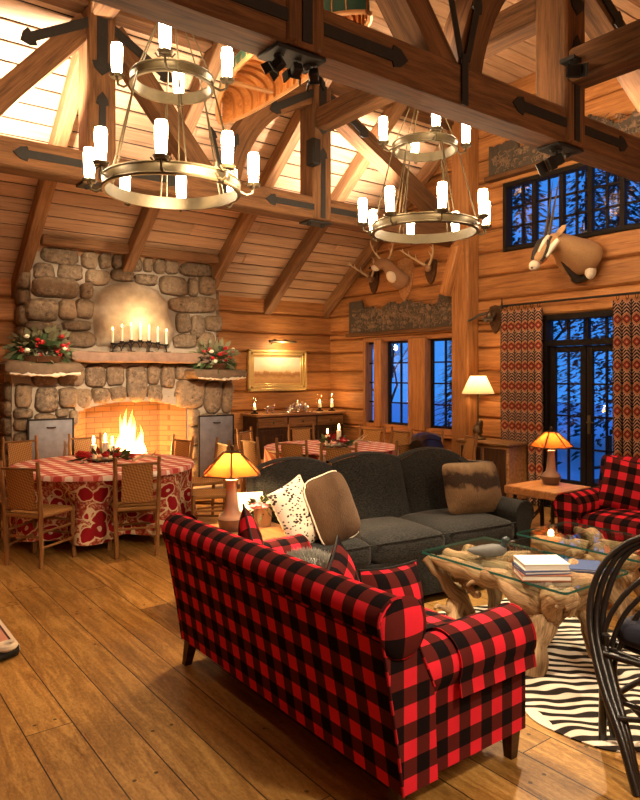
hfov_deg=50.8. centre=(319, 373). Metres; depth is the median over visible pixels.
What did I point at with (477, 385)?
table lamp
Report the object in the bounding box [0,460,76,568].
dining chair
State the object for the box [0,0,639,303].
ceiling
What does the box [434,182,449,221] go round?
candle
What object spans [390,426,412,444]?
dining chair
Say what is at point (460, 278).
wall post
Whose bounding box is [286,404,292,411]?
sugar pot
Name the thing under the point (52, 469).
topper
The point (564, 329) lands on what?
bare tree
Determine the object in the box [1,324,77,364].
flower arrangement
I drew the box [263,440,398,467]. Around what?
tablecloth
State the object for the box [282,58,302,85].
spotlight
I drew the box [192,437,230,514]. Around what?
dining chair
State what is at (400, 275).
head
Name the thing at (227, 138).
candle
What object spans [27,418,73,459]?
door
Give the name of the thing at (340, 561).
throw pillow
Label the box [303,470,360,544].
throw pillow
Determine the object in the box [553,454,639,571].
armchair
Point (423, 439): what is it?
leather chair
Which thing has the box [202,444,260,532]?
table lamp
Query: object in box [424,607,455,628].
seat cushion
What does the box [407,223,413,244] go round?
candle
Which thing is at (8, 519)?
dining chair
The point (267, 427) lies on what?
sideboard
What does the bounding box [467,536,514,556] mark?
duck decoy
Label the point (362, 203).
candle
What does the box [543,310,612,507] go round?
door
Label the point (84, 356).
mantel shelf
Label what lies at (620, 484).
throw pillow
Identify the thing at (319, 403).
hurricane lantern
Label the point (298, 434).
dining chair
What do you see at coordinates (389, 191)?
candle
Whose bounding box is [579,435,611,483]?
porch chair
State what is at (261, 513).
potted flowers
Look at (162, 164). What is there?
candle
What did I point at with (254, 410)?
hurricane lantern
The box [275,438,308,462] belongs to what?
dining chair
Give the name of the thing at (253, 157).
candle
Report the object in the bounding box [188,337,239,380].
flower arrangement
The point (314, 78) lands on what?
spotlight
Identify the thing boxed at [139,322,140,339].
taper candle
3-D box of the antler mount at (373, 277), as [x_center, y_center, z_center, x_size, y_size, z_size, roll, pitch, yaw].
[0.760,-1.567,10.858,0.332,0.535,0.619,0,0,-37]
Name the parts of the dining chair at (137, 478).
leg, post, woven seat, rail, rail, leg, post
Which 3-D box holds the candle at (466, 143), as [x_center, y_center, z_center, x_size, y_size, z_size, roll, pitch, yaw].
[1.413,-2.310,6.576,0.150,0.330,0.131,0,0,-37]
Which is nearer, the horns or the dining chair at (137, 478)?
the dining chair at (137, 478)
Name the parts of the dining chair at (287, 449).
post, rail, post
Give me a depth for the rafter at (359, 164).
9.96 m
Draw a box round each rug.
[0,620,19,648]
[438,597,639,751]
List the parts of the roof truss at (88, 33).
bolt plate, king post, king post, bolt plate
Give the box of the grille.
[314,138,319,162]
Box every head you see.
[369,241,413,300]
[529,176,602,282]
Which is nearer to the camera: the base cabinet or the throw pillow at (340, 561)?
the throw pillow at (340, 561)
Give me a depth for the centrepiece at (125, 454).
7.09 m
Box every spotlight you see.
[261,52,285,80]
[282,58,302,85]
[306,65,324,91]
[535,149,564,175]
[566,60,588,77]
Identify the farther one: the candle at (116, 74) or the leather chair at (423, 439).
the leather chair at (423, 439)
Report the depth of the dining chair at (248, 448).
8.02 m
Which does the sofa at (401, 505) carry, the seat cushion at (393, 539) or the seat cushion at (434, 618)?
the seat cushion at (393, 539)
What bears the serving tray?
on the sideboard
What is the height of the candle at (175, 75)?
0.330 m
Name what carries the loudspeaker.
attached to the roof truss at (88, 33)
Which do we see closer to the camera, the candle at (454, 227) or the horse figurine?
the candle at (454, 227)
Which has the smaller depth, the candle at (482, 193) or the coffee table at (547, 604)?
the coffee table at (547, 604)
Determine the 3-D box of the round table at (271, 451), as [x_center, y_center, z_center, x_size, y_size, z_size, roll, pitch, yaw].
[0.148,1.292,8.620,1.700,0.709,1.700,0,0,-37]
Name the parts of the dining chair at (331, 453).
post, rail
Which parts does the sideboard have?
drawer, door, drawer, door, drawer, door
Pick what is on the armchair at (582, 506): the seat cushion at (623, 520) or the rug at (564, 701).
the seat cushion at (623, 520)
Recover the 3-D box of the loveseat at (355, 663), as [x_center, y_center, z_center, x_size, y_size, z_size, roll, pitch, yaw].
[0.011,1.222,3.350,0.897,0.856,1.883,0,0,-37]
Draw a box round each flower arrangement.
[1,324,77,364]
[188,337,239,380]
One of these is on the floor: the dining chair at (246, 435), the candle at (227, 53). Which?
the dining chair at (246, 435)
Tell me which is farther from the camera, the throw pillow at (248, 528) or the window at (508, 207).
the window at (508, 207)
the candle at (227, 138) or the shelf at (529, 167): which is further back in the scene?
the shelf at (529, 167)
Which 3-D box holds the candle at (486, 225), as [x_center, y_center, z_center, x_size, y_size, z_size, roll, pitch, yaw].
[1.613,-1.520,6.595,0.150,0.330,0.131,0,0,-37]
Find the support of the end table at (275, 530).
on the floor
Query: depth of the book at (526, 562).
3.84 m
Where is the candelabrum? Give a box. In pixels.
[109,340,168,351]
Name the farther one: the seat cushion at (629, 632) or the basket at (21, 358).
the basket at (21, 358)
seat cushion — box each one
[310,537,370,568]
[354,516,444,563]
[399,508,513,550]
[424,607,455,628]
[581,508,639,541]
[617,615,639,649]
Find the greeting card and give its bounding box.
[237,492,262,514]
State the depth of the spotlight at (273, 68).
3.73 m
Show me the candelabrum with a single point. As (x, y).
(129, 341)
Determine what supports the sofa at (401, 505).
on the floor
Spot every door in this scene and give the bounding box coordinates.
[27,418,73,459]
[198,414,233,476]
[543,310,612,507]
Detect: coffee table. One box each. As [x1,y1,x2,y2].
[422,537,627,677]
[516,521,639,618]
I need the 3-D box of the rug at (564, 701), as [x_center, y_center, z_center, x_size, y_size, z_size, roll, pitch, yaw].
[1.372,1.645,3.985,1.530,0.006,1.842,0,0,-37]
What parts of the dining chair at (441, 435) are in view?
post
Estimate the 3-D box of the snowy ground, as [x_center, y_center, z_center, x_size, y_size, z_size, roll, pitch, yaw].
[16.775,2.000,17.624,33.000,0.100,60.000,0,0,-37]
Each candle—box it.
[81,147,100,192]
[91,436,96,458]
[92,126,113,177]
[102,433,107,458]
[109,41,129,87]
[109,436,114,457]
[111,327,113,342]
[120,176,130,205]
[130,323,131,339]
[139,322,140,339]
[150,119,171,171]
[154,23,175,68]
[165,329,167,343]
[173,72,183,108]
[176,176,186,211]
[214,47,234,91]
[217,131,235,180]
[225,169,236,208]
[241,152,260,195]
[325,428,329,444]
[337,424,340,444]
[357,198,372,232]
[368,209,378,241]
[377,116,393,151]
[383,186,396,223]
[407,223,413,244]
[411,143,418,163]
[428,114,443,139]
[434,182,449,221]
[451,211,458,242]
[457,124,471,153]
[472,188,488,225]
[478,201,491,234]
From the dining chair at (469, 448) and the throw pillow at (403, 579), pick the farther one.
the dining chair at (469, 448)
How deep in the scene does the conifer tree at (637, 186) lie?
19.05 m
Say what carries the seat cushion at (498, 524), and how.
on the sofa at (401, 505)
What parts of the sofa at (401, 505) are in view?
frame, panel, panel, panel, arm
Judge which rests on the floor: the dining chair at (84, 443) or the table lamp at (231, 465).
the dining chair at (84, 443)
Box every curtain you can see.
[500,301,542,504]
[612,291,639,457]
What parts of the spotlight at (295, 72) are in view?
barn door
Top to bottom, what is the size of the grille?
0.270 m
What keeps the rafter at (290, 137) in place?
attached to the ceiling
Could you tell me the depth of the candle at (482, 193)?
6.13 m
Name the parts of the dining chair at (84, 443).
post, rail, post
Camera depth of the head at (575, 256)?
7.65 m
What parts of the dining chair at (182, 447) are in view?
post, rail, post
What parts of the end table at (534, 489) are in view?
leg, leg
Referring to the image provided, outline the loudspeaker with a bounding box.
[306,137,319,166]
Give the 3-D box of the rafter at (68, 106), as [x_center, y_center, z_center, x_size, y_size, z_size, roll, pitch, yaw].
[-2.962,-2.357,7.481,0.150,2.778,3.575,0,0,-37]
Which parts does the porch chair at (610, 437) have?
backrest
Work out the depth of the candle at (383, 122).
6.48 m
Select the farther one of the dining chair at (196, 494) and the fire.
the fire
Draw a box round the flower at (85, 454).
[83,452,91,457]
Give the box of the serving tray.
[280,409,315,412]
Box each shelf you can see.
[66,350,212,363]
[345,326,451,336]
[484,132,639,182]
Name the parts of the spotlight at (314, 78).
barn door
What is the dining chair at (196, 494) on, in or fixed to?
on the floor
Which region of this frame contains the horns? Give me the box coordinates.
[467,305,501,333]
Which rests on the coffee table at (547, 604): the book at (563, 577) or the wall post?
the book at (563, 577)
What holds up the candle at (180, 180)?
on the chandelier at (227, 175)
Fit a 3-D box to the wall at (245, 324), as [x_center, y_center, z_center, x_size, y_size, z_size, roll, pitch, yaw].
[-3.755,0.150,9.034,10.060,3.000,0.166,0,0,-37]
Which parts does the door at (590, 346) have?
handle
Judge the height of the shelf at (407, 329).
0.060 m
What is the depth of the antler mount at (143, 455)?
7.09 m
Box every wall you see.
[0,278,331,456]
[330,72,639,450]
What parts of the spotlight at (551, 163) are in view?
barn door, barn door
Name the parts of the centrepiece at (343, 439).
plate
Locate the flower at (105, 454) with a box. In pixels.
[101,451,109,456]
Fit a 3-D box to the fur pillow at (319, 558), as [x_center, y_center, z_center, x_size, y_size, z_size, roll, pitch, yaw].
[-0.032,1.041,3.404,0.346,0.328,0.579,0,0,-37]
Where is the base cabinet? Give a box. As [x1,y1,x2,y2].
[456,437,527,500]
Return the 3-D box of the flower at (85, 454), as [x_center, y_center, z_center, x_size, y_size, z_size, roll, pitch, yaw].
[-2.403,0.834,6.971,0.092,0.058,0.089,0,0,-37]
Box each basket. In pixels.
[17,356,63,361]
[202,364,228,368]
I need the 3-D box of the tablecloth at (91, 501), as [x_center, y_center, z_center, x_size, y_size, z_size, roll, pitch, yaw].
[-2.253,1.238,6.994,1.808,0.624,1.888,0,0,-37]
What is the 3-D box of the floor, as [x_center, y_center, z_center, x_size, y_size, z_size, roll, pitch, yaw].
[-0.166,1.690,4.130,10.500,0.080,12.600,0,0,-37]
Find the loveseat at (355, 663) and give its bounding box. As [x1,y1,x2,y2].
[162,513,536,799]
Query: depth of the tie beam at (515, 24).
5.99 m
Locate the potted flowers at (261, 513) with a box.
[246,494,273,526]
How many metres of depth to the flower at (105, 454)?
6.99 m
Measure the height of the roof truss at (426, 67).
1.925 m
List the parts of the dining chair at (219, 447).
woven seat, post, post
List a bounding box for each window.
[355,333,451,438]
[503,163,639,251]
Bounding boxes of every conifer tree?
[435,341,451,426]
[448,181,604,438]
[552,169,616,446]
[554,168,639,464]
[594,186,639,419]
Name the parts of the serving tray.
plate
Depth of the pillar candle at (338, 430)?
8.54 m
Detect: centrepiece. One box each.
[66,446,135,463]
[318,432,354,447]
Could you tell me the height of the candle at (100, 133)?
0.330 m
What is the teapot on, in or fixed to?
on the serving tray
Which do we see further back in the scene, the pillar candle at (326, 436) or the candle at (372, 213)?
the pillar candle at (326, 436)
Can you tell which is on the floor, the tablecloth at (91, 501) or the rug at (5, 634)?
the rug at (5, 634)
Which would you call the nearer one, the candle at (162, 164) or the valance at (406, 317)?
the candle at (162, 164)
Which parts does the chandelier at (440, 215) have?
hanging rod, hanging rod, hanging rod, hanging rod, hanging rod, hanging rod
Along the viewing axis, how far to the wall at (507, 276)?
9.05 m
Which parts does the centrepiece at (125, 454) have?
plate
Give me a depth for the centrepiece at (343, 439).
8.52 m
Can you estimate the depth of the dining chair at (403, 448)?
7.56 m
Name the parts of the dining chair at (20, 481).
post, rail, rail, leg, woven seat, post, leg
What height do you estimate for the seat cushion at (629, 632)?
0.150 m
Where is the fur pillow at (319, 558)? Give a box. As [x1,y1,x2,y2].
[285,546,330,568]
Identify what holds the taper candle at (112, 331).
on the candelabrum
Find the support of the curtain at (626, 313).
hanging from the pole
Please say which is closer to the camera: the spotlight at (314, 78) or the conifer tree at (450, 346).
the spotlight at (314, 78)
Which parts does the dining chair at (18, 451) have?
post, rail, post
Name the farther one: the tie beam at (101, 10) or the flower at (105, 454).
the flower at (105, 454)
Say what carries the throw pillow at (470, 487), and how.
on the sofa at (401, 505)
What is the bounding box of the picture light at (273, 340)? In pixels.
[269,339,296,344]
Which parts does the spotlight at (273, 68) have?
barn door, barn door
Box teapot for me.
[301,402,309,410]
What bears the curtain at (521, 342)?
hanging from the pole
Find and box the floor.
[0,478,639,799]
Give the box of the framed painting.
[247,349,306,390]
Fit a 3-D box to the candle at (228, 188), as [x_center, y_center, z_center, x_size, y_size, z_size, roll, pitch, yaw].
[-0.744,-1.520,5.550,0.160,0.330,0.147,0,0,-37]
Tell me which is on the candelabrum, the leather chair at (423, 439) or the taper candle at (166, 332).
the taper candle at (166, 332)
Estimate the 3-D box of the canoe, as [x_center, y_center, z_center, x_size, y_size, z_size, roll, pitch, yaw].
[-0.308,-3.037,5.400,0.609,1.366,2.344,0,0,-32]
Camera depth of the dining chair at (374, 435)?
9.71 m
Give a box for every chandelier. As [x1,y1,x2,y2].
[81,22,260,211]
[357,107,491,244]
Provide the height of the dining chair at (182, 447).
0.914 m
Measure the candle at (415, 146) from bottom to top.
0.330 m
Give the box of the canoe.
[215,0,372,124]
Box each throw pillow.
[238,504,263,544]
[267,474,318,543]
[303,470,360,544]
[326,535,359,581]
[358,559,426,628]
[442,462,501,514]
[598,455,639,509]
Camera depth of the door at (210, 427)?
9.80 m
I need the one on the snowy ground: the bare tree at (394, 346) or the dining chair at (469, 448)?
the bare tree at (394, 346)
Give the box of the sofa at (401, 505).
[246,447,533,595]
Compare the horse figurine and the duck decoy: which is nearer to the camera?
the duck decoy
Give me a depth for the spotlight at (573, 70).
5.04 m
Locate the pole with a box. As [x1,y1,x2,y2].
[500,291,639,308]
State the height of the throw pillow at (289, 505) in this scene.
0.516 m
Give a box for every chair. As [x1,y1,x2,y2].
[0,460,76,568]
[0,498,10,547]
[1,435,38,510]
[68,432,101,455]
[107,456,160,559]
[171,434,193,458]
[191,445,240,523]
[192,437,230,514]
[236,427,263,492]
[239,435,260,492]
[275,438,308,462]
[288,424,314,440]
[319,442,357,465]
[358,425,385,442]
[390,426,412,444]
[394,440,419,459]
[410,432,493,462]
[426,428,443,443]
[462,431,477,459]
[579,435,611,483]
[586,535,639,795]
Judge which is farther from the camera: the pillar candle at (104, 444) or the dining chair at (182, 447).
the dining chair at (182, 447)
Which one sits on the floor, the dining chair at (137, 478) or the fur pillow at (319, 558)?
the dining chair at (137, 478)
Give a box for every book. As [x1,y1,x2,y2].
[512,562,571,574]
[512,566,571,581]
[513,555,569,570]
[562,558,604,572]
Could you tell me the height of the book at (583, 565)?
0.016 m
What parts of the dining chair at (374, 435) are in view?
rail, post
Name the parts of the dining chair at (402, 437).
post, rail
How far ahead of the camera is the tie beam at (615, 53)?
4.96 m
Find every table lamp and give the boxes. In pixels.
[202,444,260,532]
[462,376,494,439]
[529,427,573,484]
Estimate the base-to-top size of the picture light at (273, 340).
0.093 m
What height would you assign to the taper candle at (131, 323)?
0.246 m
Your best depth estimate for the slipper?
3.88 m
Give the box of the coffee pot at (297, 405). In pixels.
[293,399,301,411]
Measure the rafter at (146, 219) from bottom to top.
2.778 m
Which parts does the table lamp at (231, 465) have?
lamp shade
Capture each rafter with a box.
[10,0,93,298]
[120,41,228,271]
[211,77,331,288]
[263,101,406,314]
[323,129,451,317]
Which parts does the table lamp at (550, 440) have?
lamp shade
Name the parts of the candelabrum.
rail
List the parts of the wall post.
post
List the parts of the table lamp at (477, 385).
stem, lamp shade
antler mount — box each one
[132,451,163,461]
[347,257,378,293]
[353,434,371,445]
[400,244,436,284]
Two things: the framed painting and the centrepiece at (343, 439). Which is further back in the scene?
the framed painting
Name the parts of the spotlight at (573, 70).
barn door, stem, barn door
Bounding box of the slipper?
[0,639,18,660]
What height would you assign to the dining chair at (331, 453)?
0.914 m
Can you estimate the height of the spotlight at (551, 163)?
0.196 m
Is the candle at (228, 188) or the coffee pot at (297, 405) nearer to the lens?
the candle at (228, 188)
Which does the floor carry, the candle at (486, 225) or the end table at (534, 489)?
the end table at (534, 489)
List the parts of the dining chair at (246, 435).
post, post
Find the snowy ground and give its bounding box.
[373,400,612,480]
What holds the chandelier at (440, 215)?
hanging from the tie beam at (515, 24)
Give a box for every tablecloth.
[10,468,198,545]
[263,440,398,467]
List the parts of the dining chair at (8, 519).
leg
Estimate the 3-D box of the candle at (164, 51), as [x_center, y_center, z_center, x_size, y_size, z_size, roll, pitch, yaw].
[-1.086,-2.310,4.698,0.131,0.330,0.150,0,0,-37]
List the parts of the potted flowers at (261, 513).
flower, flower, pot, flower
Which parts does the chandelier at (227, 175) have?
hanging rod, hanging rod, hanging rod, hanging rod, hanging rod, hanging rod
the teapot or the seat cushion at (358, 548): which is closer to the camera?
the seat cushion at (358, 548)
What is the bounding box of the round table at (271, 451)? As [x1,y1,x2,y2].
[265,448,392,456]
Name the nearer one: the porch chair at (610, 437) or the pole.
the pole
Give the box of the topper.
[9,453,193,481]
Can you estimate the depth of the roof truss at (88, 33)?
6.79 m
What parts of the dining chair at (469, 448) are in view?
post, post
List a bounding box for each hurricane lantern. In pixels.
[251,403,257,413]
[316,399,323,410]
[328,392,335,410]
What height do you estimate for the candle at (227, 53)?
0.330 m
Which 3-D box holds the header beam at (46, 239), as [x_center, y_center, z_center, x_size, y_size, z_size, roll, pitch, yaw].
[-2.465,-1.660,9.057,2.450,0.130,0.120,0,0,-37]
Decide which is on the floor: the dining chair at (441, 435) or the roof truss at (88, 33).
the dining chair at (441, 435)
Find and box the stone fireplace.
[0,247,247,497]
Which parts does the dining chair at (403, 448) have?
post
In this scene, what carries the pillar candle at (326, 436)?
on the centrepiece at (343, 439)
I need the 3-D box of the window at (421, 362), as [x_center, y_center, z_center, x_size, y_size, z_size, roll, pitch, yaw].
[1.363,0.165,10.348,0.260,1.510,2.300,0,0,-37]
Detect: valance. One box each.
[345,294,451,336]
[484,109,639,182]
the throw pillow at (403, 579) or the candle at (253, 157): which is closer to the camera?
the throw pillow at (403, 579)
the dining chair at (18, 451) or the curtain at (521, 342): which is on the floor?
the dining chair at (18, 451)
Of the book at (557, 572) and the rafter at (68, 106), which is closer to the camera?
the book at (557, 572)
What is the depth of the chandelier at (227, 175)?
4.99 m
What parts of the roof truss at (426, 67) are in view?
bolt plate, king post, king post, bolt plate, spotlight bracket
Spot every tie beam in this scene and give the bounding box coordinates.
[92,2,119,19]
[316,0,535,131]
[569,19,639,88]
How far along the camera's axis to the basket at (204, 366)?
9.54 m
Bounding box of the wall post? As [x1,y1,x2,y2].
[439,121,477,454]
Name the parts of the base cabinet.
door, door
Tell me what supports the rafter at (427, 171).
attached to the ceiling
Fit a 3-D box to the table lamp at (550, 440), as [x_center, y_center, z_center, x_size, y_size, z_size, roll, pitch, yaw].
[2.370,0.834,6.913,0.393,0.593,0.452,0,0,36]
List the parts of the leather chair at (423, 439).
backrest, arm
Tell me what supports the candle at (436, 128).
on the chandelier at (440, 215)
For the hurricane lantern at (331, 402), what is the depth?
11.52 m
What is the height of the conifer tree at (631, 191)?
8.022 m
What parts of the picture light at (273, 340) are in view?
lamp shade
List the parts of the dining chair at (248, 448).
post, post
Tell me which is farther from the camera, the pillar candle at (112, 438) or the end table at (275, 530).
the pillar candle at (112, 438)
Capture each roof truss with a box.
[0,0,453,246]
[91,0,639,182]
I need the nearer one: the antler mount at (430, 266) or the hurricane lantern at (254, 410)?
the antler mount at (430, 266)
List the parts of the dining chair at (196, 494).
leg, woven seat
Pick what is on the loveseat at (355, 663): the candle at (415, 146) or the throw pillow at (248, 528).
the throw pillow at (248, 528)
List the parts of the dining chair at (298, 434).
post, rail, post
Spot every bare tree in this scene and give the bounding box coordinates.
[373,343,407,400]
[554,320,574,339]
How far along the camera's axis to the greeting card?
4.77 m
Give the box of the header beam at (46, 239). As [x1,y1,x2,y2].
[40,234,218,263]
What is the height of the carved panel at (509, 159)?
0.480 m
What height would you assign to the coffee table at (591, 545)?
0.544 m
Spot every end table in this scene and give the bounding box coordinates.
[209,522,287,540]
[504,479,590,531]
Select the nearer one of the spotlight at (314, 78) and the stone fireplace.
the spotlight at (314, 78)
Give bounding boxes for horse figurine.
[264,404,275,413]
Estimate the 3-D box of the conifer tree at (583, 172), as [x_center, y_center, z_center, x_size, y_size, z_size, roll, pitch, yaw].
[7.326,-2.841,18.689,4.757,9.583,4.820,0,0,-37]
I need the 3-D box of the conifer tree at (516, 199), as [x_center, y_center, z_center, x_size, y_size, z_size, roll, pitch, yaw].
[5.351,-2.253,17.787,4.497,8.408,4.275,0,0,-37]
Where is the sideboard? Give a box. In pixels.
[241,410,345,468]
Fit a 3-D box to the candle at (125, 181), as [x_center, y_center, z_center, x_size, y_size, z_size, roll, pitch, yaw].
[-1.573,-1.520,5.463,0.147,0.330,0.160,0,0,-37]
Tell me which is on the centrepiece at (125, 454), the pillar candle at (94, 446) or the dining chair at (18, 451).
the pillar candle at (94, 446)
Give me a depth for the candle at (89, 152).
5.00 m
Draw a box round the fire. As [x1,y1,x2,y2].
[116,424,146,452]

